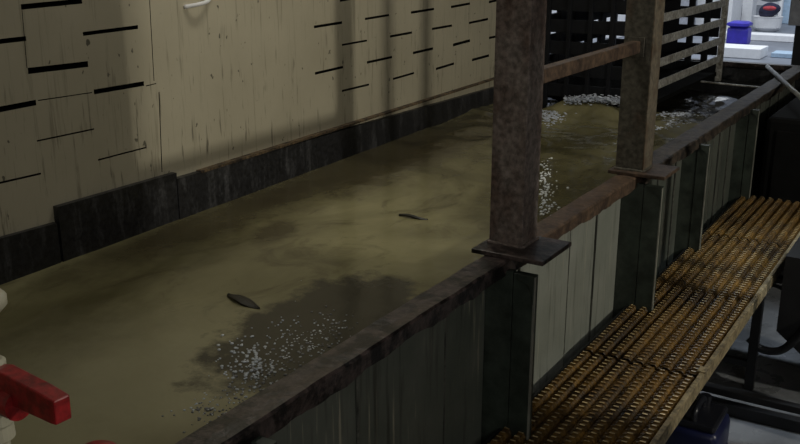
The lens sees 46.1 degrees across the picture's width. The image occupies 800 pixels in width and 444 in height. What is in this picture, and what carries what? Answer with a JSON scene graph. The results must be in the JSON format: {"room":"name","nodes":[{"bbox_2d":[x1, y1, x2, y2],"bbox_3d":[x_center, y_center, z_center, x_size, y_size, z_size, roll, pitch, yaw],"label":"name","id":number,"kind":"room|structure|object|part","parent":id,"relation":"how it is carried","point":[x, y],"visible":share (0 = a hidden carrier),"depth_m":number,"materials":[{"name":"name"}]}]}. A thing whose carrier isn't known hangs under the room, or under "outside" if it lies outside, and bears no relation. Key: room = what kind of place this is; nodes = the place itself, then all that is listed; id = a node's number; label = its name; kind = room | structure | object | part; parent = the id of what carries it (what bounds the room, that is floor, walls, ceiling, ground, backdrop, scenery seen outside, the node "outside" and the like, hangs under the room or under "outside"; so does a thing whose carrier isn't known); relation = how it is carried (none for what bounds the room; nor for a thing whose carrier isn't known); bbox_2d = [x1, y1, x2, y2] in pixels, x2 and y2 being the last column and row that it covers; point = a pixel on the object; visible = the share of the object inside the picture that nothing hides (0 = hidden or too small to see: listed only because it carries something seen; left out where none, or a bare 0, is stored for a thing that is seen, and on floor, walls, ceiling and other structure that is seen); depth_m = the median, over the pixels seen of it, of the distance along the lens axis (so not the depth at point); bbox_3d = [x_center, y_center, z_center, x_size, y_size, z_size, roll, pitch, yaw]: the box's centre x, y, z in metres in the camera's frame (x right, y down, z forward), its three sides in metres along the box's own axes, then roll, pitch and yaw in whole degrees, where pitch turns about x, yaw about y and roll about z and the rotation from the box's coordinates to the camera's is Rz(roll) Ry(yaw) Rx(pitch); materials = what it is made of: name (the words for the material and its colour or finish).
{"room":"fish farm","nodes":[
{"label":"fish farm","id":0,"kind":"room"},
{"bbox_2d":[0,0,495,235],"bbox_3d":[-1.419,-1.051,4.407,0.150,4.938,11.707,9,19,28],"label":"wall","id":1,"kind":"structure","parent":0,"point":[97,96],"depth_m":4.95,"materials":[{"name":"beige paint"}]},
{"bbox_2d":[184,0,210,8],"bbox_3d":[-1.033,-1.150,4.891,0.062,0.068,0.234,9,19,28],"label":"handle","id":2,"kind":"object","parent":1,"relation":"attached to","point":[204,2],"visible":1,"depth_m":4.84,"materials":[{"name":"white paint"}]},
{"bbox_2d":[0,87,493,284],"bbox_3d":[-0.071,-0.648,6.851,0.038,0.413,7.249,9,19,28],"label":"baseboard","id":3,"kind":"structure","parent":1,"relation":"attached to","point":[197,191],"depth_m":4.95,"materials":[{"name":"black wood"}]},
{"bbox_2d":[196,77,493,172],"bbox_3d":[0.306,-0.998,7.448,0.040,0.012,5.706,9,19,28],"label":"trim","id":4,"kind":"structure","parent":1,"relation":"attached to","point":[237,159],"depth_m":6.11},
{"bbox_2d":[582,5,799,443],"bbox_3d":[8.210,-3.930,22.545,30.000,0.150,52.750,10,20,30],"label":"floor","id":5,"kind":"structure","parent":0,"point":[777,376],"depth_m":6.22,"materials":[{"name":"concrete"}]},
{"bbox_2d":[175,58,799,443],"bbox_3d":[0.541,0.233,6.080,2.395,1.503,10.012,10,20,30],"label":"tank","id":6,"kind":"object","parent":5,"relation":"on","point":[465,359],"visible":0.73,"depth_m":3.92,"materials":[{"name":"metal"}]},
{"bbox_2d":[0,288,70,443],"bbox_3d":[-0.785,0.540,1.989,0.296,0.930,0.110,10,20,30],"label":"valve","id":7,"kind":"object","parent":6,"relation":"attached to","point":[23,393],"visible":1,"depth_m":1.89,"materials":[{"name":"red plastic"}]},
{"bbox_3d":[-0.758,0.344,1.910,0.230,0.070,0.040,11,20,33],"label":"lever","id":8,"kind":"part","parent":7,"relation":"part of","materials":[{"name":"red plastic"}]},
{"bbox_2d":[86,440,115,443],"bbox_3d":[-0.570,0.423,1.882,0.075,0.020,0.084,8,19,23],"label":"valve","id":9,"kind":"object","parent":7,"relation":"attached to","point":[95,441],"visible":1,"depth_m":1.84,"materials":[{"name":"red plastic"}]},
{"bbox_3d":[-0.056,1.066,3.423,0.025,1.462,1.525,10,20,30],"label":"panel","id":10,"kind":"part","parent":6,"relation":"part of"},
{"bbox_2d":[0,78,765,443],"bbox_3d":[0.424,-0.361,5.944,2.150,0.162,9.912,10,20,30],"label":"water","id":11,"kind":"object","parent":6,"relation":"in","point":[131,329],"visible":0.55,"depth_m":4.17,"materials":[{"name":"brown liquid"}]},
{"bbox_2d":[227,293,259,308],"bbox_3d":[-0.639,0.323,3.844,0.209,0.025,0.052,15,23,41],"label":"leaf","id":12,"kind":"object","parent":11,"relation":"on","point":[244,301],"visible":1,"depth_m":3.83,"materials":[{"name":"brown plant"}]},
{"bbox_2d":[170,280,345,423],"bbox_3d":[-0.383,0.447,3.456,0.597,0.009,1.268,4,17,12],"label":"bubbles","id":13,"kind":"object","parent":11,"relation":"on","point":[250,350],"visible":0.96,"depth_m":3.30,"materials":[{"name":"white liquid"}]},
{"bbox_2d":[162,305,362,432],"bbox_3d":[-0.415,0.495,3.296,0.287,0.009,1.073,8,19,23],"label":"bubbles","id":14,"kind":"object","parent":11,"relation":"on","point":[328,346],"visible":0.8,"depth_m":3.21,"materials":[{"name":"grey liquid"}]},
{"bbox_2d":[399,214,427,219],"bbox_3d":[0.071,-0.027,4.991,0.170,0.025,0.028,8,19,25],"label":"leaf","id":15,"kind":"object","parent":11,"relation":"on","point":[406,215],"visible":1,"depth_m":4.98,"materials":[{"name":"brown plant"}]},
{"bbox_2d":[539,157,568,214],"bbox_3d":[0.929,-0.231,5.676,0.179,0.012,1.389,2,17,8],"label":"bubbles","id":16,"kind":"object","parent":11,"relation":"on","point":[544,179],"visible":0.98,"depth_m":5.49,"materials":[{"name":"white liquid"}]},
{"bbox_2d":[542,101,576,127],"bbox_3d":[1.294,-0.904,7.841,0.371,0.010,1.221,1,17,4],"label":"foam","id":17,"kind":"object","parent":11,"relation":"on","point":[548,117],"visible":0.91,"depth_m":7.75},
{"bbox_2d":[563,93,619,105],"bbox_3d":[1.631,-1.007,7.848,0.611,0.149,0.143,10,20,30],"label":"foam","id":18,"kind":"object","parent":11,"relation":"on","point":[588,98],"visible":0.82,"depth_m":7.82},
{"bbox_2d":[655,110,710,129],"bbox_3d":[2.096,-0.825,7.582,0.484,0.010,1.094,13,21,37],"label":"foam","id":19,"kind":"object","parent":11,"relation":"on","point":[663,112],"visible":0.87,"depth_m":7.76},
{"bbox_2d":[471,0,571,265],"bbox_3d":[0.506,-1.529,3.404,0.319,3.438,0.300,10,20,30],"label":"steel post","id":20,"kind":"object","parent":6,"relation":"on","point":[520,32],"visible":1,"depth_m":3.77,"materials":[{"name":"metal"}]},
{"bbox_3d":[0.506,0.105,3.903,0.319,0.020,0.300,10,20,30],"label":"plate","id":21,"kind":"part","parent":20,"relation":"part of","materials":[{"name":"metal"}]},
{"bbox_2d":[543,37,644,83],"bbox_3d":[0.881,-0.752,4.390,0.088,0.100,1.372,10,20,30],"label":"handrail","id":22,"kind":"object","parent":20,"relation":"attached to","point":[634,46],"visible":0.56,"depth_m":4.38,"materials":[{"name":"metal"}]},
{"bbox_3d":[0.786,0.669,4.721,0.025,1.462,1.594,10,20,30],"label":"panel","id":23,"kind":"part","parent":6,"relation":"part of","materials":[{"name":"grey wood"}]},
{"bbox_2d":[542,0,728,107],"bbox_3d":[2.189,-1.711,8.878,1.192,2.788,2.268,10,20,30],"label":"lattice screen","id":24,"kind":"object","parent":6,"relation":"in","point":[573,23],"visible":0.49,"depth_m":8.32,"materials":[{"name":"black wood"}]},
{"bbox_3d":[2.289,-2.073,10.064,0.055,2.788,0.055,10,20,30],"label":"corner post","id":25,"kind":"part","parent":24,"relation":"part of","materials":[{"name":"black wood"}]},
{"bbox_3d":[2.695,-2.424,9.650,0.400,1.875,0.016,10,20,30],"label":"panel","id":26,"kind":"part","parent":24,"relation":"part of","materials":[{"name":"brown wood"}]},
{"bbox_3d":[3.256,-1.898,9.491,0.055,2.788,0.055,10,20,30],"label":"corner post","id":27,"kind":"part","parent":24,"relation":"part of","materials":[{"name":"brown wood"}]},
{"bbox_2d":[608,0,679,180],"bbox_3d":[1.346,-1.922,4.689,0.315,3.438,0.281,10,20,30],"label":"steel post","id":28,"kind":"object","parent":6,"relation":"on","point":[644,18],"visible":1,"depth_m":5.02,"materials":[{"name":"brown metal"}]},
{"bbox_3d":[1.346,-0.287,5.188,0.315,0.020,0.281,10,20,30],"label":"plate","id":29,"kind":"part","parent":28,"relation":"part of","materials":[{"name":"brown metal"}]},
{"bbox_3d":[1.531,0.319,5.868,0.025,1.462,1.156,10,20,30],"label":"panel","id":30,"kind":"part","parent":6,"relation":"part of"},
{"bbox_3d":[2.241,-0.015,6.963,0.025,1.462,1.462,10,20,30],"label":"panel","id":31,"kind":"part","parent":6,"relation":"part of","materials":[{"name":"grey wood"}]},
{"bbox_3d":[3.075,-1.199,9.021,1.012,0.250,0.015,14,22,38],"label":"divider plate","id":32,"kind":"part","parent":6,"relation":"part of","materials":[{"name":"black metal"}]},
{"bbox_3d":[3.302,-0.514,8.598,0.025,1.462,2.488,10,20,30],"label":"panel","id":33,"kind":"part","parent":6,"relation":"part of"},
{"bbox_2d":[765,64,799,99],"bbox_3d":[3.311,-1.168,8.029,0.040,0.040,2.460,4,17,12],"label":"pole","id":34,"kind":"object","parent":6,"relation":"on","point":[780,78],"visible":1,"depth_m":8.15,"materials":[{"name":"grey metal"}]},
{"bbox_2d":[551,10,624,37],"bbox_3d":[4.966,-6.768,26.644,2.799,2.885,0.750,10,20,30],"label":"wall","id":35,"kind":"structure","parent":5,"relation":"on","point":[620,17],"depth_m":26.23,"materials":[{"name":"paint"}]},
{"bbox_2d":[483,195,799,443],"bbox_3d":[1.504,0.885,5.216,0.612,0.760,5.750,10,20,30],"label":"walkway","id":36,"kind":"object","parent":5,"relation":"on","point":[636,379],"visible":0.95,"depth_m":4.88,"materials":[{"name":"brown metal"}]},
{"bbox_3d":[0.574,0.978,3.695,0.575,0.046,2.225,10,20,30],"label":"grating panel","id":37,"kind":"part","parent":36,"relation":"part of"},
{"bbox_3d":[1.774,0.414,5.543,0.575,0.046,2.275,10,20,30],"label":"grating panel","id":38,"kind":"part","parent":36,"relation":"part of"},
{"bbox_2d":[697,366,708,372],"bbox_3d":[1.449,0.705,4.490,0.044,0.006,0.062,10,20,30],"label":"chip","id":39,"kind":"object","parent":36,"relation":"on","point":[702,369],"visible":1,"depth_m":4.49,"materials":[{"name":"beige paint"}]},
{"bbox_3d":[2.697,-0.020,6.966,0.575,0.046,1.175,10,20,30],"label":"grating panel","id":40,"kind":"part","parent":36,"relation":"part of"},
{"bbox_3d":[2.212,0.738,5.866,0.055,0.662,0.055,10,20,30],"label":"leg","id":41,"kind":"part","parent":36,"relation":"part of","materials":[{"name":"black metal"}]},
{"bbox_2d":[625,0,697,24],"bbox_3d":[7.621,-7.042,27.456,2.043,2.936,0.750,10,20,30],"label":"wall","id":42,"kind":"structure","parent":5,"relation":"on","point":[683,20],"depth_m":27.00,"materials":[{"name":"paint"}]},
{"bbox_2d":[665,392,729,443],"bbox_3d":[1.592,1.126,5.033,0.275,0.408,0.325,10,20,30],"label":"jerrycan","id":43,"kind":"object","parent":5,"relation":"on","point":[704,422],"visible":0.9,"depth_m":4.92,"materials":[{"name":"blue plastic"}]},
{"bbox_3d":[1.582,0.979,4.971,0.033,0.091,0.222,10,20,30],"label":"handle","id":44,"kind":"part","parent":43,"relation":"part of","materials":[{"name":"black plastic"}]},
{"bbox_2d":[696,0,741,30],"bbox_3d":[9.614,-6.926,28.342,1.156,2.195,1.250,10,20,30],"label":"tall cabinet","id":45,"kind":"object","parent":5,"relation":"on","point":[735,6],"visible":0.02,"depth_m":28.04,"materials":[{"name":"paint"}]},
{"bbox_2d":[726,20,752,44],"bbox_3d":[8.811,-4.909,24.445,0.557,0.614,0.606,10,20,30],"label":"bin","id":46,"kind":"object","parent":5,"relation":"on","point":[739,32],"visible":0.93,"depth_m":24.26,"materials":[{"name":"plastic"}]},
{"bbox_3d":[8.811,-5.136,24.376,0.557,0.140,0.606,10,20,30],"label":"lid","id":47,"kind":"part","parent":46,"relation":"part of","materials":[{"name":"blue plastic"}]},
{"bbox_2d":[713,43,767,58],"bbox_3d":[8.085,-4.053,22.296,1.057,0.231,0.875,10,20,30],"label":"crate","id":48,"kind":"object","parent":5,"relation":"on","point":[730,50],"visible":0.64,"depth_m":21.96,"materials":[{"name":"paint"}]},
{"bbox_2d":[696,382,799,433],"bbox_3d":[2.302,1.138,5.464,1.500,0.131,0.119,10,20,30],"label":"rail","id":49,"kind":"object","parent":5,"relation":"on","point":[759,415],"visible":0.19,"depth_m":5.55,"materials":[{"name":"black metal"}]},
{"bbox_2d":[741,0,756,22],"bbox_3d":[11.327,-7.570,30.288,0.316,2.290,0.625,10,20,30],"label":"pillar","id":50,"kind":"structure","parent":5,"relation":"on","point":[749,6],"depth_m":30.26,"materials":[{"name":"paint"}]},
{"bbox_2d":[712,31,793,42],"bbox_3d":[9.840,-5.104,25.849,2.309,0.166,0.625,10,20,30],"label":"bench","id":51,"kind":"object","parent":5,"relation":"on","point":[758,36],"visible":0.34,"depth_m":25.45,"materials":[{"name":"white paint"}]},
{"bbox_2d":[753,15,782,31],"bbox_3d":[11.024,-5.957,28.209,0.867,0.420,0.867,10,20,30],"label":"tub","id":52,"kind":"object","parent":5,"relation":"on","point":[769,24],"visible":0.94,"depth_m":27.91,"materials":[{"name":"paint"}]},
{"bbox_2d":[759,2,780,16],"bbox_3d":[10.999,-6.287,27.970,0.614,0.496,0.492,10,20,30],"label":"cloth bundle","id":53,"kind":"object","parent":52,"relation":"on","point":[763,13],"visible":0.84,"depth_m":27.82,"materials":[{"name":"black fabric"}]},
{"bbox_2d":[761,0,780,1],"bbox_3d":[11.128,-6.751,28.206,0.782,0.299,0.427,10,20,30],"label":"sack","id":54,"kind":"object","parent":53,"relation":"on","point":[761,0],"visible":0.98,"depth_m":28.11,"materials":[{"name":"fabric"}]},
{"bbox_2d":[746,236,799,354],"bbox_3d":[2.666,0.629,5.815,0.891,0.900,0.600,10,20,30],"label":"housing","id":55,"kind":"object","parent":5,"relation":"on","point":[788,323],"visible":1,"depth_m":5.73,"materials":[{"name":"black metal"}]},
{"bbox_2d":[758,97,799,283],"bbox_3d":[3.976,-0.358,8.237,1.162,1.375,2.242,10,20,30],"label":"cabinet","id":56,"kind":"object","parent":5,"relation":"on","point":[780,172],"visible":0.5,"depth_m":7.45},
{"bbox_3d":[3.394,-0.153,7.308,1.000,1.025,0.018,10,20,30],"label":"door","id":57,"kind":"part","parent":56,"relation":"part of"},
{"bbox_2d":[778,0,783,15],"bbox_3d":[12.294,-7.536,30.132,0.106,2.317,0.250,10,20,30],"label":"post","id":58,"kind":"object","parent":5,"relation":"on","point":[781,3],"visible":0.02,"depth_m":30.24,"materials":[{"name":"white paint"}]},
{"bbox_2d":[771,50,791,57],"bbox_3d":[9.106,-3.961,22.213,0.537,0.104,0.625,10,20,30],"label":"plastic sheet","id":59,"kind":"object","parent":5,"relation":"on","point":[778,53],"visible":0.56,"depth_m":22.02,"materials":[{"name":"blue plastic"}]},
{"bbox_2d":[782,0,790,23],"bbox_3d":[12.698,-6.949,30.311,0.642,1.091,0.250,10,20,30],"label":"panel","id":60,"kind":"object","parent":5,"relation":"on","point":[786,9],"visible":0.44,"depth_m":30.35,"materials":[{"name":"blue plastic"}]},
{"bbox_2d":[791,26,799,64],"bbox_3d":[4.705,-2.764,10.016,0.710,4.938,0.362,10,20,30],"label":"column","id":61,"kind":"structure","parent":5,"relation":"on","point":[795,60],"depth_m":10.29,"materials":[{"name":"black metal"}]},
{"bbox_2d":[788,0,799,25],"bbox_3d":[4.281,-2.936,9.931,0.138,1.685,0.112,10,20,30],"label":"hanging cover","id":62,"kind":"object","parent":61,"relation":"attached to","point":[794,14],"visible":1,"depth_m":10.10,"materials":[{"name":"grey fabric"}]},
{"bbox_2d":[763,6,775,10],"bbox_3d":[10.753,-6.219,27.351,0.369,0.140,0.136,10,20,30],"label":"cloth","id":63,"kind":"object","parent":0,"point":[769,8],"visible":1,"depth_m":27.31,"materials":[{"name":"red fabric"}]},
{"label":"outside","id":64,"kind":"structure","parent":0,"visible":0},
{"bbox_2d":[742,0,778,4],"bbox_3d":[17.570,-12.111,35.816,30.000,7.750,0.250,10,20,30],"label":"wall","id":65,"kind":"structure","parent":64,"point":[759,2],"depth_m":38.43,"materials":[{"name":"white paint"}]}
]}

